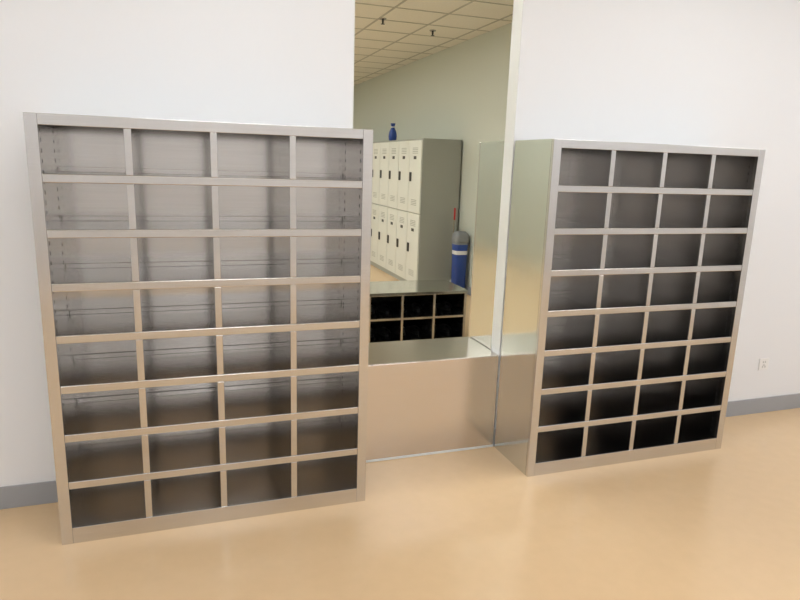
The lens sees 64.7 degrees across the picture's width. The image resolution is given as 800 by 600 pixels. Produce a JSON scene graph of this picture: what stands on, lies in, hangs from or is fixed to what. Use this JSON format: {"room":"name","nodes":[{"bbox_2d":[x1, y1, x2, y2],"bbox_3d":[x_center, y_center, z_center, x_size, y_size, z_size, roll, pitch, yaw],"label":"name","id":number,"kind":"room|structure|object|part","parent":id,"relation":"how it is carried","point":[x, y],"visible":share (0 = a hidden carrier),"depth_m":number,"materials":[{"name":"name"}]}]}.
{"room":"locker room","nodes":[
{"label":"locker room","id":0,"kind":"room"},
{"bbox_2d":[0,0,799,486],"bbox_3d":[0.056,-0.674,3.354,9.400,3.220,0.100,-2,13,-19],"label":"wall","id":1,"kind":"structure","parent":0,"point":[712,73],"depth_m":3.08,"materials":[{"name":"white paint"}]},
{"bbox_2d":[0,480,57,508],"bbox_3d":[-2.356,0.954,2.817,4.364,0.112,0.010,-2,13,-19],"label":"baseboard","id":2,"kind":"structure","parent":1,"relation":"attached to","point":[22,495],"depth_m":3.01,"materials":[{"name":"grey"}]},
{"bbox_2d":[352,0,354,128],"bbox_3d":[-0.257,-0.749,3.227,0.004,2.200,0.106,-2,13,-19],"label":"trim","id":3,"kind":"structure","parent":1,"relation":"attached to","point":[354,0],"depth_m":3.09,"materials":[{"name":"white paint"}]},
{"bbox_2d":[491,0,523,350],"bbox_3d":[0.603,-0.784,3.521,0.004,2.200,0.106,-2,13,-19],"label":"trim","id":4,"kind":"structure","parent":1,"relation":"attached to","point":[517,18],"depth_m":3.53,"materials":[{"name":"white paint"}]},
{"bbox_2d":[494,393,799,445],"bbox_3d":[2.519,0.752,4.485,4.123,0.112,0.010,-2,13,-19],"label":"baseboard","id":5,"kind":"structure","parent":1,"relation":"attached to","point":[791,401],"depth_m":4.50,"materials":[{"name":"grey"}]},
{"bbox_2d":[758,358,768,369],"bbox_3d":[2.547,0.450,4.426,0.086,0.086,0.009,-2,13,-19],"label":"wall socket","id":6,"kind":"object","parent":1,"relation":"attached to","point":[763,362],"depth_m":4.42,"materials":[{"name":"white plastic"}]},
{"bbox_2d":[0,264,799,599],"bbox_3d":[-0.872,0.381,6.195,9.600,0.100,18.700,-2,13,-19],"label":"floor","id":7,"kind":"structure","parent":0,"point":[723,523],"depth_m":2.83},
{"bbox_2d":[23,112,372,544],"bbox_3d":[-0.851,0.114,2.936,1.360,1.800,0.386,-2,13,-19],"label":"shoe rack","id":8,"kind":"object","parent":7,"relation":"on","point":[204,286],"visible":1,"depth_m":2.92,"materials":[{"name":"silver metal"}]},
{"bbox_3d":[-0.913,0.073,3.112,1.356,1.796,0.002,-2,13,-19],"label":"panel","id":9,"kind":"part","parent":8,"relation":"part of","materials":[{"name":"silver metal"}]},
{"bbox_2d":[370,138,461,280],"bbox_3d":[-0.221,-1.584,10.446,0.572,1.984,4.500,-2,13,-19],"label":"lockers","id":10,"kind":"object","parent":7,"relation":"on","point":[416,182],"visible":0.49,"depth_m":8.52,"materials":[{"name":"grey metal"}]},
{"bbox_2d":[388,123,396,140],"bbox_3d":[-0.109,-2.520,9.489,0.120,0.255,0.120,-2,13,-19],"label":"bottle","id":11,"kind":"object","parent":10,"relation":"on","point":[392,135],"visible":0.91,"depth_m":9.45,"materials":[{"name":"blue plastic"}]},
{"bbox_2d":[369,279,467,342],"bbox_3d":[-0.069,0.116,6.119,1.310,0.500,0.570,-2,13,-19],"label":"cubby shelf","id":12,"kind":"object","parent":7,"relation":"on","point":[413,309],"visible":0.59,"depth_m":6.09,"materials":[{"name":"silver metal"}]},
{"bbox_2d":[366,337,498,462],"bbox_3d":[0.078,0.580,3.814,0.901,0.577,0.423,-2,13,-19],"label":"bench","id":13,"kind":"object","parent":7,"relation":"on","point":[425,396],"visible":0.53,"depth_m":3.65,"materials":[{"name":"silver metal"}]},
{"bbox_3d":[0.087,0.300,3.755,0.901,0.004,0.419,-2,13,-19],"label":"panel","id":14,"kind":"part","parent":13,"relation":"part of","materials":[{"name":"silver metal"}]},
{"bbox_2d":[449,208,455,281],"bbox_3d":[0.707,-0.672,8.440,0.160,1.110,0.160,-2,13,-19],"label":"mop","id":15,"kind":"object","parent":7,"relation":"on","point":[454,208],"visible":0.41,"depth_m":8.36,"materials":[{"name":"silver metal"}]},
{"bbox_3d":[0.709,-0.721,8.430,0.024,1.010,0.024,-2,13,-19],"label":"handle","id":16,"kind":"part","parent":15,"relation":"part of","materials":[{"name":"silver metal"}]},
{"bbox_2d":[451,231,468,288],"bbox_3d":[0.775,-0.485,8.248,0.196,0.830,0.213,-2,13,-19],"label":"waste bin","id":17,"kind":"object","parent":7,"relation":"on","point":[460,239],"visible":0.74,"depth_m":8.17,"materials":[{"name":"blue plastic"}]},
{"bbox_3d":[0.783,-0.824,8.183,0.196,0.140,0.196,-2,13,-19],"label":"lid","id":18,"kind":"part","parent":17,"relation":"part of","materials":[{"name":"grey plastic"}]},
{"bbox_2d":[469,141,504,350],"bbox_3d":[1.151,-0.076,4.113,1.360,1.800,0.322,-2,13,-19],"label":"shoe rack","id":19,"kind":"object","parent":7,"relation":"on","point":[491,154],"visible":0.15,"depth_m":3.82,"materials":[{"name":"silver metal"}]},
{"bbox_3d":[1.102,-0.107,4.251,1.360,1.800,0.022,-2,13,-19],"label":"frame","id":20,"kind":"part","parent":19,"relation":"part of","materials":[{"name":"silver metal"}]},
{"bbox_2d":[494,139,765,476],"bbox_3d":[1.306,0.025,3.673,1.360,1.800,0.388,-2,13,-19],"label":"shoe rack","id":21,"kind":"object","parent":7,"relation":"on","point":[627,262],"visible":1,"depth_m":3.59,"materials":[{"name":"silver metal"}]},
{"bbox_3d":[1.244,-0.016,3.850,1.356,1.796,0.002,-2,13,-19],"label":"panel","id":22,"kind":"part","parent":21,"relation":"part of","materials":[{"name":"silver metal"}]},
{"bbox_2d":[353,22,511,286],"bbox_3d":[0.408,-2.029,9.674,0.100,3.220,11.900,-2,13,-19],"label":"wall","id":23,"kind":"structure","parent":0,"point":[459,91],"depth_m":8.44,"materials":[{"name":"grey paint"}]},
{"bbox_2d":[465,285,470,295],"bbox_3d":[0.307,-0.509,9.985,0.010,0.112,11.900,-2,13,-19],"label":"baseboard","id":24,"kind":"structure","parent":23,"relation":"attached to","point":[468,288],"depth_m":8.29,"materials":[{"name":"grey"}]},
{"bbox_2d":[354,0,513,83],"bbox_3d":[-0.766,-2.863,5.494,9.600,0.100,18.700,-2,13,-19],"label":"ceiling","id":25,"kind":"structure","parent":0,"point":[478,9],"depth_m":7.34,"materials":[{"name":"tile"}]},
{"bbox_2d":[354,0,512,84],"bbox_3d":[-0.768,-2.812,5.505,9.400,0.005,18.500,-2,13,-19],"label":"grid","id":26,"kind":"object","parent":25,"relation":"attached to","point":[402,2],"depth_m":7.47,"materials":[{"name":"white metal"}]}
]}

